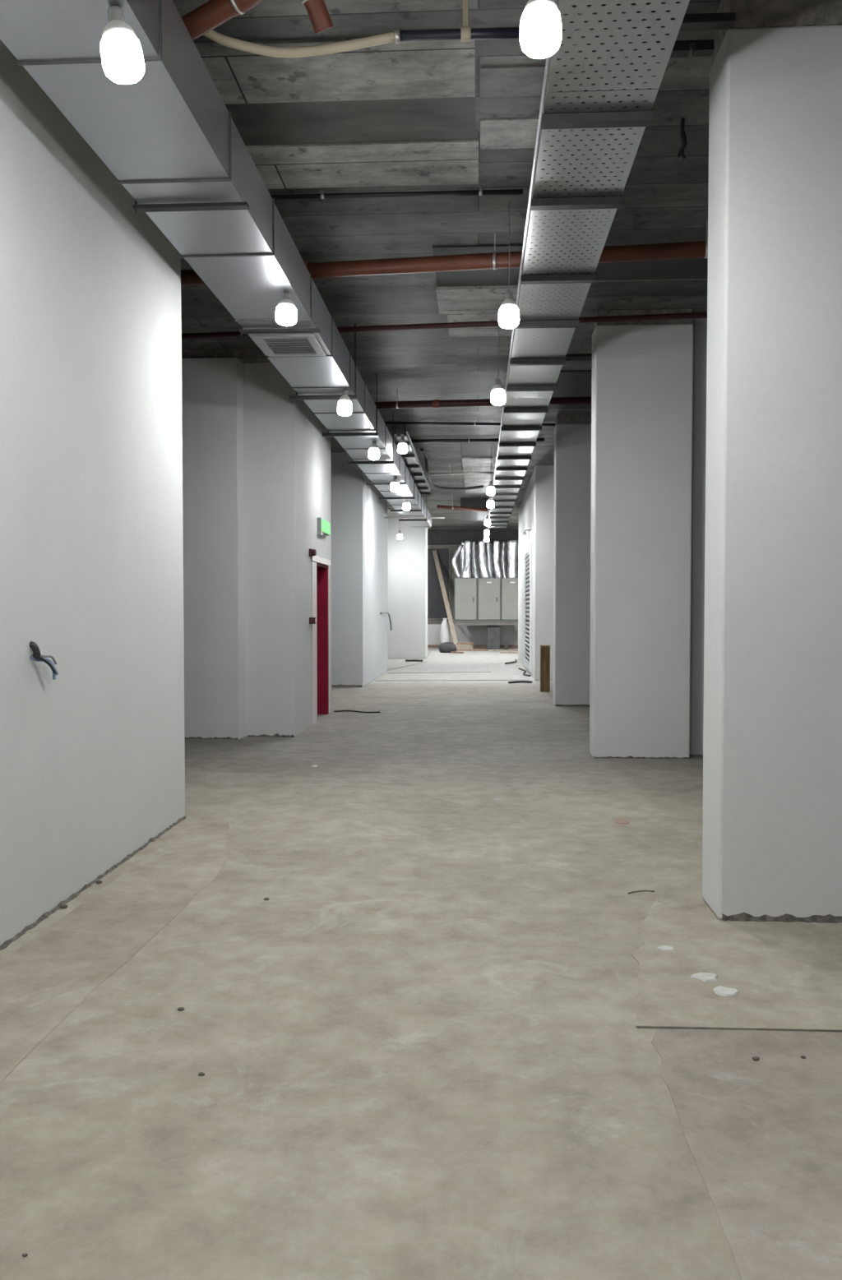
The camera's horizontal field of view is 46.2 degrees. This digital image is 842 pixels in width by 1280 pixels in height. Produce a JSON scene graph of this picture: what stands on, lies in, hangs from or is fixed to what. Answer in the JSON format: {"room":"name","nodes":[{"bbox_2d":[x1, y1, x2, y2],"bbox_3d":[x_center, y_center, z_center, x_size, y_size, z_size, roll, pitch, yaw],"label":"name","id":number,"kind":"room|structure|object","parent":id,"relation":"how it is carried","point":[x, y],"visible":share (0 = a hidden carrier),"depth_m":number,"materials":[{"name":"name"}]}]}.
{"room":"unfinished building corridor","nodes":[
{"label":"unfinished building corridor","id":0,"kind":"room"},
{"bbox_2d":[0,39,184,945],"bbox_3d":[-2.217,-0.667,-1.031,0.250,4.300,15.730,0,2,3],"label":"wall","id":1,"kind":"structure","parent":0,"point":[92,756],"depth_m":5.03,"materials":[{"name":"white paint"}]},
{"bbox_2d":[29,641,58,679],"bbox_3d":[-1.735,0.094,4.569,0.071,0.182,0.210,1,2,20],"label":"wires","id":2,"kind":"object","parent":1,"relation":"attached to","point":[37,656],"visible":1,"depth_m":4.52,"materials":[{"name":"black plastic"}]},
{"bbox_2d":[0,816,186,950],"bbox_3d":[-1.748,1.284,4.812,0.022,0.025,4.120,0,2,3],"label":"baseboard","id":3,"kind":"structure","parent":1,"relation":"attached to","point":[44,916],"depth_m":5.02,"materials":[{"name":"concrete"}]},
{"bbox_2d":[181,357,331,739],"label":"wall","id":4,"kind":"structure","parent":0,"point":[256,486],"depth_m":11.04,"materials":[{"name":"white paint"}]},
{"bbox_2d":[184,736,237,739],"bbox_3d":[-2.404,1.085,10.935,0.750,0.029,0.022,0,2,3],"label":"baseboard","id":5,"kind":"structure","parent":4,"relation":"attached to","point":[190,737],"depth_m":10.93,"materials":[{"name":"concrete"}]},
{"bbox_2d":[181,348,271,363],"bbox_3d":[-2.672,-3.192,12.328,2.640,0.110,2.900,0,2,3],"label":"concrete strip","id":6,"kind":"object","parent":4,"relation":"on","point":[244,355],"depth_m":10.85,"materials":[{"name":"concrete"}]},
{"bbox_2d":[247,733,294,737],"bbox_3d":[-1.697,1.073,11.127,0.541,0.042,0.022,0,2,5],"label":"baseboard","id":7,"kind":"structure","parent":4,"relation":"attached to","point":[276,735],"depth_m":11.13,"materials":[{"name":"concrete"}]},
{"bbox_2d":[309,548,316,556],"bbox_3d":[-1.323,-1.067,12.038,0.086,0.090,0.100,0,2,3],"label":"fire alarm","id":8,"kind":"object","parent":4,"relation":"attached to","point":[311,552],"visible":1,"depth_m":12.00,"materials":[{"name":"red plastic"}]},
{"bbox_2d":[309,617,316,623],"bbox_3d":[-1.325,-0.237,12.055,0.084,0.080,0.090,0,2,3],"label":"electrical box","id":9,"kind":"object","parent":4,"relation":"attached to","point":[311,620],"visible":1,"depth_m":12.01,"materials":[{"name":"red plastic"}]},
{"bbox_2d":[310,555,330,725],"bbox_3d":[-1.400,-0.019,12.903,0.219,2.110,1.470,0,2,3],"label":"door","id":10,"kind":"structure","parent":4,"relation":"attached to","point":[321,684],"depth_m":13.47,"materials":[{"name":"red paint"}]},
{"bbox_2d":[317,517,329,536],"bbox_3d":[-1.276,-1.466,12.954,0.062,0.220,0.720,0,2,3],"label":"exit sign","id":11,"kind":"object","parent":4,"relation":"attached to","point":[323,526],"visible":1,"depth_m":12.73,"materials":[{"name":"green plastic"}]},
{"bbox_2d":[387,509,427,658],"bbox_3d":[-1.431,-1.634,29.093,3.200,4.300,1.200,0,2,3],"label":"wall","id":12,"kind":"structure","parent":0,"point":[407,556],"depth_m":28.44,"materials":[{"name":"white paint"}]},
{"bbox_2d":[0,647,841,1279],"bbox_3d":[0.653,1.097,14.028,9.500,0.207,46.400,0,2,3],"label":"floor","id":13,"kind":"structure","parent":0,"point":[449,1039],"depth_m":3.37,"materials":[{"name":"concrete"}]},
{"bbox_2d":[333,710,379,712],"bbox_3d":[-0.884,0.997,13.761,0.657,0.020,0.159,1,2,16],"label":"scrap","id":14,"kind":"object","parent":13,"relation":"on","point":[334,710],"visible":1,"depth_m":13.78,"materials":[{"name":"metal"}]},
{"bbox_2d":[330,452,388,687],"bbox_3d":[-2.218,-1.362,20.628,2.600,4.300,5.000,0,2,3],"label":"wall pier","id":15,"kind":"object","parent":13,"relation":"on","point":[359,584],"visible":0.29,"depth_m":18.11,"materials":[{"name":"grey paint"}]},
{"bbox_2d":[331,683,361,687],"bbox_3d":[-1.474,0.842,18.140,0.780,0.054,0.022,0,2,3],"label":"baseboard","id":16,"kind":"object","parent":15,"relation":"attached to","point":[340,685],"visible":0.7,"depth_m":18.14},
{"bbox_2d":[379,611,392,630],"bbox_3d":[-0.769,-0.419,22.125,0.076,0.444,1.734,0,2,6],"label":"cable","id":17,"kind":"object","parent":15,"relation":"attached to","point":[381,612],"visible":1,"depth_m":22.56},
{"bbox_2d":[384,517,444,518],"bbox_3d":[-0.396,-2.754,22.233,1.853,0.064,0.044,0,2,6],"label":"conduit","id":18,"kind":"object","parent":15,"relation":"attached to","point":[385,517],"visible":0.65,"depth_m":22.19,"materials":[{"name":"metal"}]},
{"bbox_2d":[405,659,422,661],"bbox_3d":[-0.199,0.557,26.773,0.492,0.070,0.223,0,2,10],"label":"scrap","id":19,"kind":"object","parent":13,"relation":"on","point":[406,660],"visible":1,"depth_m":26.72,"materials":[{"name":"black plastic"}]},
{"bbox_2d":[432,549,457,646],"bbox_3d":[0.879,-1.483,35.308,0.150,3.613,2.334,-1,2,-20],"label":"wooden plank","id":20,"kind":"object","parent":13,"relation":"on","point":[434,552],"visible":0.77,"depth_m":35.30,"materials":[{"name":"wood"}]},
{"bbox_2d":[439,618,450,643],"bbox_3d":[0.867,-0.233,35.318,0.381,1.100,0.320,0,2,3],"label":"sack","id":21,"kind":"object","parent":13,"relation":"on","point":[445,635],"visible":0.66,"depth_m":35.21,"materials":[{"name":"plastic"}]},
{"bbox_2d":[438,642,457,652],"bbox_3d":[0.875,0.235,32.343,0.610,0.355,0.565,0,2,3],"label":"bag","id":22,"kind":"object","parent":13,"relation":"on","point":[445,647],"visible":0.96,"depth_m":32.13,"materials":[{"name":"plastic"}]},
{"bbox_2d":[456,644,472,649],"bbox_3d":[1.507,0.257,34.095,0.550,0.200,0.120,0,2,-5],"label":"wood offcut","id":23,"kind":"object","parent":13,"relation":"on","point":[458,646],"visible":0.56,"depth_m":34.04,"materials":[{"name":"wood"}]},
{"bbox_2d":[456,649,488,651],"bbox_3d":[1.754,0.345,33.683,1.100,0.050,0.090,0,2,0],"label":"wood offcut","id":24,"kind":"object","parent":13,"relation":"on","point":[457,649],"visible":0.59,"depth_m":33.64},
{"bbox_2d":[486,624,500,649],"bbox_3d":[2.576,-0.106,35.085,0.500,0.861,0.500,0,2,3],"label":"pedestal","id":25,"kind":"object","parent":13,"relation":"on","point":[492,630],"visible":1,"depth_m":34.84,"materials":[{"name":"metal"}]},
{"bbox_2d":[492,649,517,651],"bbox_3d":[2.876,0.355,33.519,0.850,0.040,0.300,0,2,15],"label":"wood offcut","id":26,"kind":"object","parent":13,"relation":"on","point":[492,649],"visible":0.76,"depth_m":33.50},
{"bbox_2d":[508,680,532,683],"bbox_3d":[1.899,0.813,19.111,0.499,0.040,0.192,-1,2,-16],"label":"scrap","id":27,"kind":"object","parent":13,"relation":"on","point":[513,681],"visible":1,"depth_m":19.11,"materials":[{"name":"metal"}]},
{"bbox_2d":[533,465,554,680],"bbox_3d":[2.818,-1.339,19.898,1.060,4.300,0.360,0,2,3],"label":"column","id":28,"kind":"structure","parent":13,"relation":"on","point":[543,524],"depth_m":19.73,"materials":[{"name":"white paint"}]},
{"bbox_2d":[540,645,549,692],"bbox_3d":[2.161,0.494,17.189,0.171,0.810,0.126,0,2,3],"label":"wooden board","id":29,"kind":"object","parent":13,"relation":"on","point":[544,649],"visible":1,"depth_m":17.13,"materials":[{"name":"brown wood"}]},
{"bbox_2d":[553,424,591,706],"bbox_3d":[2.523,-1.103,14.732,1.055,4.160,0.360,0,2,3],"label":"column","id":30,"kind":"structure","parent":13,"relation":"on","point":[572,442],"depth_m":14.57,"materials":[{"name":"white paint"}]},
{"bbox_2d":[555,704,589,706],"bbox_3d":[2.420,0.965,14.613,0.840,0.034,0.022,0,2,3],"label":"baseboard","id":31,"kind":"structure","parent":30,"relation":"attached to","point":[556,704],"depth_m":14.63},
{"bbox_2d":[554,414,591,426],"bbox_3d":[2.523,-3.252,14.663,1.025,0.140,0.336,0,2,3],"label":"concrete strip","id":32,"kind":"object","parent":30,"relation":"on","point":[560,418],"visible":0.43,"depth_m":14.51,"materials":[{"name":"concrete"}]},
{"bbox_2d":[614,818,628,824],"bbox_3d":[1.363,1.232,6.703,0.097,0.006,0.156,0,2,3],"label":"flake","id":33,"kind":"object","parent":13,"relation":"on","point":[621,820],"visible":1,"depth_m":6.68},
{"bbox_2d":[589,323,693,757],"bbox_3d":[2.140,-0.940,9.638,0.925,4.160,0.320,0,2,3],"label":"column","id":34,"kind":"structure","parent":13,"relation":"on","point":[642,376],"depth_m":9.48,"materials":[{"name":"white paint"}]},
{"bbox_2d":[594,755,689,758],"bbox_3d":[2.133,1.132,9.533,0.910,0.025,0.022,0,2,3],"label":"baseboard","id":35,"kind":"structure","parent":34,"relation":"attached to","point":[629,756],"depth_m":9.53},
{"bbox_2d":[593,309,691,329],"bbox_3d":[2.140,-3.088,9.569,0.895,0.140,0.296,0,2,3],"label":"concrete strip","id":36,"kind":"object","parent":34,"relation":"on","point":[608,312],"visible":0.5,"depth_m":9.42,"materials":[{"name":"concrete"}]},
{"bbox_2d":[655,945,674,951],"bbox_3d":[1.043,1.309,4.190,0.064,0.006,0.068,-2,2,-41],"label":"flake","id":37,"kind":"object","parent":13,"relation":"on","point":[664,948],"visible":1,"depth_m":4.18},
{"bbox_2d":[690,972,717,981],"bbox_3d":[1.114,1.319,3.864,0.113,0.006,0.089,0,2,3],"label":"flake","id":38,"kind":"object","parent":13,"relation":"on","point":[705,977],"visible":1,"depth_m":3.86,"materials":[{"name":"paint"}]},
{"bbox_2d":[712,985,739,996],"bbox_3d":[1.148,1.324,3.717,0.096,0.006,0.087,1,2,28],"label":"flake","id":39,"kind":"object","parent":13,"relation":"on","point":[721,991],"visible":1,"depth_m":3.71,"materials":[{"name":"paint"}]},
{"bbox_2d":[702,25,841,919],"bbox_3d":[2.631,-0.734,4.626,2.480,4.070,0.360,0,2,3],"label":"column","id":40,"kind":"structure","parent":13,"relation":"on","point":[772,814],"depth_m":4.51,"materials":[{"name":"white paint"}]},
{"bbox_2d":[712,0,841,63],"bbox_3d":[2.631,-2.882,4.549,2.450,0.230,0.352,0,2,3],"label":"concrete strip","id":41,"kind":"object","parent":40,"relation":"on","point":[749,13],"visible":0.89,"depth_m":4.44,"materials":[{"name":"concrete"}]},
{"bbox_2d":[721,912,841,923],"bbox_3d":[2.128,1.280,4.527,1.465,0.051,0.022,0,2,3],"label":"baseboard","id":42,"kind":"structure","parent":40,"relation":"attached to","point":[743,917],"depth_m":4.56,"materials":[{"name":"concrete"}]},
{"bbox_2d":[172,0,720,530],"bbox_3d":[0.653,-3.297,13.887,9.500,0.600,46.400,0,2,3],"label":"ceiling","id":43,"kind":"structure","parent":0,"point":[437,115],"depth_m":6.64,"materials":[{"name":"concrete"}]},
{"bbox_2d":[0,0,431,528],"bbox_3d":[-0.937,-2.819,10.715,0.680,0.752,31.244,0,2,3],"label":"air duct","id":44,"kind":"object","parent":43,"relation":"hanging from","point":[169,136],"visible":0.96,"depth_m":5.05,"materials":[{"name":"grey metal"}]},
{"bbox_2d":[100,4,144,83],"bbox_3d":[-1.071,-2.138,3.539,0.151,0.248,0.146,0,2,-8],"label":"light bulb","id":45,"kind":"object","parent":44,"relation":"hanging from","point":[121,51],"visible":1,"depth_m":3.49,"materials":[{"name":"white"}]},
{"bbox_2d":[275,292,296,325],"bbox_3d":[-0.918,-2.256,6.721,0.147,0.211,0.145,-1,2,-30],"label":"light bulb","id":46,"kind":"object","parent":44,"relation":"hanging from","point":[286,311],"visible":1,"depth_m":6.67,"materials":[{"name":"white"}]},
{"bbox_2d":[337,389,351,415],"bbox_3d":[-0.752,-2.335,9.715,0.148,0.246,0.145,1,2,37],"label":"light bulb","id":47,"kind":"object","parent":44,"relation":"hanging from","point":[344,405],"visible":1,"depth_m":9.66,"materials":[{"name":"white"}]},
{"bbox_2d":[368,439,379,459],"bbox_3d":[-0.601,-2.427,12.599,0.148,0.246,0.145,-1,2,-30],"label":"light bulb","id":48,"kind":"object","parent":44,"relation":"hanging from","point":[373,451],"visible":1,"depth_m":12.55,"materials":[{"name":"white"}]},
{"bbox_2d":[390,475,399,491],"bbox_3d":[-0.424,-2.538,16.033,0.148,0.246,0.145,1,2,37],"label":"light bulb","id":49,"kind":"object","parent":44,"relation":"hanging from","point":[395,485],"visible":1,"depth_m":15.98,"materials":[{"name":"white"}]},
{"bbox_2d":[402,499,410,510],"bbox_3d":[-0.283,-2.638,19.168,0.148,0.246,0.145,-1,2,-30],"label":"light bulb","id":50,"kind":"object","parent":44,"relation":"hanging from","point":[406,505],"visible":0.91,"depth_m":19.12,"materials":[{"name":"white"}]},
{"bbox_2d":[300,0,332,33],"bbox_3d":[0.358,-2.804,4.133,1.873,0.360,0.228,0,2,6],"label":"pipe","id":51,"kind":"object","parent":43,"relation":"hanging from","point":[317,11],"visible":1,"depth_m":4.24,"materials":[{"name":"metal"}]},
{"bbox_2d":[180,0,261,40],"bbox_3d":[-1.062,-2.809,4.354,1.213,0.296,0.252,1,2,23],"label":"pipe","id":52,"kind":"object","parent":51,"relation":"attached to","point":[210,15],"visible":0.42,"depth_m":4.34,"materials":[{"name":"metal"}]},
{"bbox_2d":[270,187,522,199],"bbox_3d":[-0.409,-3.040,6.726,2.200,0.054,0.040,0,2,3],"label":"conduit","id":53,"kind":"object","parent":43,"relation":"attached to","point":[500,191],"visible":0.92,"depth_m":6.70,"materials":[{"name":"black plastic"}]},
{"bbox_2d":[397,436,407,453],"bbox_3d":[-0.269,-2.846,14.405,0.148,0.245,0.148,0,2,3],"label":"light bulb","id":54,"kind":"object","parent":43,"relation":"hanging from","point":[402,448],"visible":1,"depth_m":14.36,"materials":[{"name":"white"}]},
{"bbox_2d":[391,424,430,494],"bbox_3d":[-0.140,-3.267,18.293,0.298,0.342,7.302,0,2,3],"label":"cable tray","id":55,"kind":"object","parent":43,"relation":"hanging from","point":[412,462],"visible":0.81,"depth_m":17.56,"materials":[{"name":"grey"}]},
{"bbox_2d":[402,455,424,478],"bbox_3d":[-0.149,-3.172,18.146,0.298,0.078,2.396,0,2,3],"label":"tray","id":56,"kind":"object","parent":55,"relation":"on","point":[413,466],"depth_m":18.01,"materials":[{"name":"grey"}]},
{"bbox_2d":[412,474,430,492],"bbox_3d":[-0.005,-3.253,20.641,0.298,0.078,2.596,0,2,3],"label":"tray","id":57,"kind":"object","parent":55,"relation":"on","point":[421,483],"depth_m":20.34,"materials":[{"name":"grey"}]},
{"bbox_2d":[180,221,707,285],"bbox_3d":[0.288,-2.951,7.535,6.124,0.283,0.142,0,2,8],"label":"pipe","id":58,"kind":"object","parent":43,"relation":"hanging from","point":[699,249],"visible":0.52,"depth_m":7.49,"materials":[{"name":"metal"}]},
{"bbox_2d":[181,312,707,338],"bbox_3d":[0.342,-3.052,9.338,6.824,0.197,0.057,0,2,8],"label":"pipe","id":59,"kind":"object","parent":43,"relation":"hanging from","point":[690,315],"visible":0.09,"depth_m":9.32,"materials":[{"name":"metal"}]},
{"bbox_2d":[420,448,483,489],"bbox_3d":[0.471,-3.232,19.373,0.471,0.478,3.780,1,2,20],"label":"loose cable","id":60,"kind":"object","parent":43,"relation":"hanging from","point":[422,450],"visible":1,"depth_m":19.43,"materials":[{"name":"rubber"}]},
{"bbox_2d":[400,0,519,41],"bbox_3d":[0.238,-2.899,4.615,0.669,0.200,0.062,0,2,-2],"label":"conduit","id":61,"kind":"object","parent":43,"relation":"attached to","point":[465,33],"visible":0.85,"depth_m":4.60,"materials":[{"name":"metal"}]},
{"bbox_2d":[203,28,400,57],"bbox_3d":[-0.792,-2.774,4.610,1.393,0.151,0.193,0,2,3],"label":"hose","id":62,"kind":"object","parent":61,"relation":"attached to","point":[394,36],"visible":0.66,"depth_m":4.57,"materials":[{"name":"plastic"}]},
{"bbox_2d":[436,504,488,512],"bbox_3d":[1.026,-3.409,24.385,1.306,0.448,0.088,0,2,-15],"label":"pipe","id":63,"kind":"object","parent":43,"relation":"hanging from","point":[451,507],"visible":1,"depth_m":24.35,"materials":[{"name":"metal"}]},
{"bbox_2d":[429,463,498,475],"bbox_3d":[0.869,-3.362,19.384,1.513,0.222,0.044,0,2,11],"label":"conduit","id":64,"kind":"object","parent":43,"relation":"attached to","point":[450,473],"visible":0.78,"depth_m":19.39,"materials":[{"name":"metal"}]},
{"bbox_2d":[383,420,554,425],"bbox_3d":[0.819,-3.301,15.025,3.323,0.064,0.048,0,2,-3],"label":"conduit","id":65,"kind":"object","parent":43,"relation":"attached to","point":[385,422],"visible":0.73,"depth_m":14.99,"materials":[{"name":"black plastic"}]},
{"bbox_2d":[427,529,518,545],"bbox_3d":[1.927,-3.758,36.042,9.100,0.500,0.590,0,2,3],"label":"beam","id":66,"kind":"structure","parent":43,"relation":"attached to","point":[435,537],"depth_m":35.76,"materials":[{"name":"concrete"}]},
{"bbox_2d":[410,437,544,443],"bbox_3d":[0.803,-3.341,16.483,2.500,0.078,0.066,0,2,3],"label":"conduit","id":67,"kind":"object","parent":43,"relation":"attached to","point":[469,440],"visible":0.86,"depth_m":16.47,"materials":[{"name":"black plastic"}]},
{"bbox_2d":[374,388,591,408],"bbox_3d":[0.538,-3.133,12.746,3.406,0.253,0.110,0,2,7],"label":"pipe","id":68,"kind":"object","parent":43,"relation":"hanging from","point":[434,404],"visible":0.65,"depth_m":12.73,"materials":[{"name":"metal"}]},
{"bbox_2d":[484,515,490,526],"bbox_3d":[1.595,-3.175,23.658,0.148,0.869,0.148,0,2,3],"label":"light bulb","id":69,"kind":"object","parent":43,"relation":"hanging from","point":[487,522],"visible":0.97,"depth_m":23.62,"materials":[{"name":"white"}]},
{"bbox_2d":[486,495,494,508],"bbox_3d":[1.374,-3.040,19.466,0.148,0.869,0.148,0,2,3],"label":"light bulb","id":70,"kind":"object","parent":43,"relation":"hanging from","point":[490,503],"visible":0.95,"depth_m":19.43,"materials":[{"name":"white"}]},
{"bbox_2d":[486,480,494,495],"bbox_3d":[1.223,-2.970,17.272,0.148,0.869,0.148,0,2,3],"label":"light bulb","id":71,"kind":"object","parent":43,"relation":"hanging from","point":[490,489],"visible":1,"depth_m":17.23,"materials":[{"name":"white"}]},
{"bbox_2d":[490,326,505,405],"bbox_3d":[0.751,-2.724,9.590,0.148,0.869,0.148,0,2,3],"label":"light bulb","id":72,"kind":"object","parent":43,"relation":"hanging from","point":[497,394],"visible":0.98,"depth_m":9.55,"materials":[{"name":"white"}]},
{"bbox_2d":[498,202,519,328],"bbox_3d":[0.619,-2.639,6.945,0.148,0.869,0.148,0,2,3],"label":"light bulb","id":73,"kind":"object","parent":43,"relation":"hanging from","point":[508,313],"visible":1,"depth_m":6.91,"materials":[{"name":"white"}]},
{"bbox_2d":[519,0,561,58],"bbox_3d":[0.426,-2.528,3.502,0.148,0.869,0.148,0,2,3],"label":"light bulb","id":74,"kind":"object","parent":43,"relation":"hanging from","point":[540,26],"visible":1,"depth_m":3.46,"materials":[{"name":"white"}]},
{"bbox_2d":[554,353,591,360],"bbox_3d":[1.855,-2.985,10.396,0.901,0.070,0.070,0,2,6],"label":"conduit","id":75,"kind":"object","parent":43,"relation":"attached to","point":[580,357],"visible":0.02,"depth_m":10.39,"materials":[{"name":"black plastic"}]},
{"bbox_2d":[488,0,689,527],"bbox_3d":[1.232,-2.932,11.761,0.518,0.592,32.800,0,2,3],"label":"cable tray","id":76,"kind":"object","parent":43,"relation":"hanging from","point":[519,416],"visible":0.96,"depth_m":5.28,"materials":[{"name":"grey"}]},
{"bbox_2d":[488,516,508,527],"bbox_3d":[2.092,-3.198,26.735,0.518,0.078,2.796,0,2,3],"label":"tray","id":77,"kind":"object","parent":76,"relation":"on","point":[495,523],"depth_m":26.68,"materials":[{"name":"grey"}]},
{"bbox_2d":[489,508,512,517],"bbox_3d":[1.926,-3.105,23.842,0.518,0.078,2.996,0,2,3],"label":"tray","id":78,"kind":"object","parent":76,"relation":"on","point":[494,512],"depth_m":23.61,"materials":[{"name":"grey"}]},
{"bbox_2d":[491,490,518,506],"bbox_3d":[1.754,-3.009,20.848,0.518,0.078,2.996,0,2,3],"label":"tray","id":79,"kind":"object","parent":76,"relation":"on","point":[501,498],"depth_m":20.62,"materials":[{"name":"grey"}]},
{"bbox_2d":[493,465,525,490],"bbox_3d":[1.582,-2.913,17.855,0.518,0.078,2.996,0,2,3],"label":"tray","id":80,"kind":"object","parent":76,"relation":"on","point":[503,480],"depth_m":17.76,"materials":[{"name":"grey"}]},
{"bbox_2d":[495,433,536,467],"bbox_3d":[1.410,-2.817,14.861,0.518,0.078,2.996,0,2,3],"label":"tray","id":81,"kind":"object","parent":76,"relation":"on","point":[511,452],"depth_m":14.57,"materials":[{"name":"grey"}]},
{"bbox_2d":[499,382,553,438],"bbox_3d":[1.238,-2.721,11.867,0.518,0.078,2.996,0,2,3],"label":"tray","id":82,"kind":"object","parent":76,"relation":"on","point":[513,426],"depth_m":11.73,"materials":[{"name":"grey"}]},
{"bbox_2d":[505,291,585,386],"bbox_3d":[1.065,-2.625,8.874,0.518,0.078,2.996,0,2,3],"label":"tray","id":83,"kind":"object","parent":76,"relation":"on","point":[552,339],"depth_m":8.51,"materials":[{"name":"grey"}]},
{"bbox_2d":[544,0,689,92],"bbox_3d":[0.721,-2.433,2.887,0.518,0.078,2.996,0,2,3],"label":"tray","id":84,"kind":"object","parent":76,"relation":"on","point":[626,11],"depth_m":4.03,"materials":[{"name":"grey"}]},
{"bbox_2d":[645,33,713,57],"bbox_3d":[1.333,-2.930,4.800,0.500,0.150,0.060,0,2,3],"label":"strut","id":85,"kind":"object","parent":43,"relation":"hanging from","point":[702,48],"visible":0.25,"depth_m":4.78,"materials":[{"name":"black metal"}]},
{"bbox_2d":[676,117,687,159],"bbox_3d":[1.525,-2.925,5.754,0.058,0.245,0.036,0,2,3],"label":"wire","id":86,"kind":"object","parent":43,"relation":"hanging from","point":[683,137],"visible":1,"depth_m":5.75,"materials":[{"name":"black plastic"}]},
{"bbox_2d":[657,2,735,31],"bbox_3d":[1.227,-2.865,4.400,0.335,0.254,0.065,0,2,3],"label":"channel","id":87,"kind":"object","parent":43,"relation":"hanging from","point":[726,20],"visible":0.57,"depth_m":4.37,"materials":[{"name":"black metal"}]},
{"bbox_2d":[427,544,517,647],"bbox_3d":[1.951,-1.872,36.527,9.100,4.300,0.360,0,2,3],"label":"wall","id":88,"kind":"structure","parent":0,"point":[475,634],"depth_m":36.43,"materials":[{"name":"white paint"}]},
{"bbox_2d":[427,547,450,619],"bbox_3d":[0.595,-2.085,36.443,1.000,2.670,0.050,0,2,3],"label":"wall panel","id":89,"kind":"object","parent":88,"relation":"attached to","point":[436,610],"visible":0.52,"depth_m":36.44,"materials":[{"name":"paint"}]},
{"bbox_2d":[452,619,517,624],"bbox_3d":[2.478,-0.636,35.543,2.630,0.168,1.698,0,2,3],"label":"shelf","id":90,"kind":"object","parent":88,"relation":"attached to","point":[455,621],"visible":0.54,"depth_m":34.73,"materials":[{"name":"metal"}]},
{"bbox_2d":[453,577,477,619],"bbox_3d":[1.601,-1.452,35.147,0.820,1.485,0.822,0,2,3],"label":"cabinet","id":91,"kind":"object","parent":90,"relation":"on","point":[465,589],"visible":0.94,"depth_m":34.76,"materials":[{"name":"metal"}]},
{"bbox_2d":[451,545,462,577],"bbox_3d":[1.284,-2.788,35.017,0.421,1.192,0.210,0,2,3],"label":"duct","id":92,"kind":"object","parent":91,"relation":"on","point":[455,556],"visible":1,"depth_m":34.94,"materials":[{"name":"metal"}]},
{"bbox_2d":[459,541,464,574],"bbox_3d":[1.500,-2.864,35.399,0.223,1.320,0.187,0,2,3],"label":"duct","id":93,"kind":"object","parent":91,"relation":"on","point":[462,551],"visible":0.64,"depth_m":35.33,"materials":[{"name":"metal"}]},
{"bbox_2d":[461,540,471,577],"bbox_3d":[1.601,-2.849,34.914,0.362,1.320,0.347,0,2,3],"label":"duct","id":94,"kind":"object","parent":91,"relation":"on","point":[466,573],"visible":1,"depth_m":34.81,"materials":[{"name":"metal"}]},
{"bbox_2d":[471,540,480,577],"bbox_3d":[1.960,-2.855,35.128,0.300,1.320,0.284,2,2,42],"label":"duct","id":95,"kind":"object","parent":91,"relation":"on","point":[475,574],"visible":0.99,"depth_m":35.06,"materials":[{"name":"metal"}]},
{"bbox_2d":[477,577,500,619],"bbox_3d":[2.425,-1.451,35.099,0.820,1.485,0.822,0,2,3],"label":"cabinet","id":96,"kind":"object","parent":90,"relation":"on","point":[488,589],"visible":0.96,"depth_m":34.71,"materials":[{"name":"metal"}]},
{"bbox_2d":[478,540,489,577],"bbox_3d":[2.229,-2.847,34.877,0.405,1.320,0.297,0,2,3],"label":"duct","id":97,"kind":"object","parent":96,"relation":"on","point":[482,555],"visible":0.98,"depth_m":34.77,"materials":[{"name":"metal"}]},
{"bbox_2d":[485,541,493,577],"bbox_3d":[2.456,-2.863,35.364,0.288,1.320,0.214,0,2,3],"label":"duct","id":98,"kind":"object","parent":96,"relation":"on","point":[488,544],"visible":0.93,"depth_m":35.28,"materials":[{"name":"metal"}]},
{"bbox_2d":[492,540,502,577],"bbox_3d":[2.702,-2.847,34.874,0.339,1.320,0.259,0,2,3],"label":"duct","id":99,"kind":"object","parent":96,"relation":"on","point":[496,550],"visible":1,"depth_m":34.79,"materials":[{"name":"metal"}]},
{"bbox_2d":[500,577,517,619],"bbox_3d":[3.248,-1.449,35.052,0.820,1.485,0.822,0,2,3],"label":"cabinet","id":100,"kind":"object","parent":90,"relation":"on","point":[509,586],"visible":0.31,"depth_m":34.67,"materials":[{"name":"metal"}]},
{"bbox_2d":[499,541,507,577],"bbox_3d":[2.967,-2.863,35.356,0.272,1.320,0.206,0,2,3],"label":"duct","id":101,"kind":"object","parent":100,"relation":"on","point":[502,558],"visible":0.98,"depth_m":35.28,"materials":[{"name":"metal"}]},
{"bbox_2d":[506,540,518,577],"bbox_3d":[3.249,-2.846,34.848,0.438,1.320,0.445,0,2,3],"label":"duct","id":102,"kind":"object","parent":100,"relation":"on","point":[512,545],"visible":0.98,"depth_m":34.70,"materials":[{"name":"metal"}]},
{"bbox_2d":[517,470,534,678],"bbox_3d":[2.663,-1.473,24.077,0.250,4.300,7.950,0,2,3],"label":"wall","id":103,"kind":"structure","parent":0,"point":[526,508],"depth_m":24.52,"materials":[{"name":"white paint"}]},
{"bbox_2d":[521,529,531,542],"bbox_3d":[2.291,-2.262,21.442,0.216,0.297,0.148,0,2,3],"label":"light bulb","id":104,"kind":"object","parent":103,"relation":"attached to","point":[524,537],"visible":0.98,"depth_m":21.40,"materials":[{"name":"white"}]},
{"bbox_2d":[523,542,531,672],"bbox_3d":[2.422,-0.736,22.461,0.042,2.770,2.750,0,2,3],"label":"panel","id":105,"kind":"object","parent":103,"relation":"attached to","point":[528,552],"visible":1,"depth_m":22.16,"materials":[{"name":"white paint"}]},
{"bbox_2d":[689,318,707,755],"bbox_3d":[3.789,-1.013,9.741,2.355,4.300,0.260,0,2,3],"label":"wall","id":106,"kind":"structure","parent":0,"point":[700,325],"depth_m":9.67,"materials":[{"name":"grey paint"}]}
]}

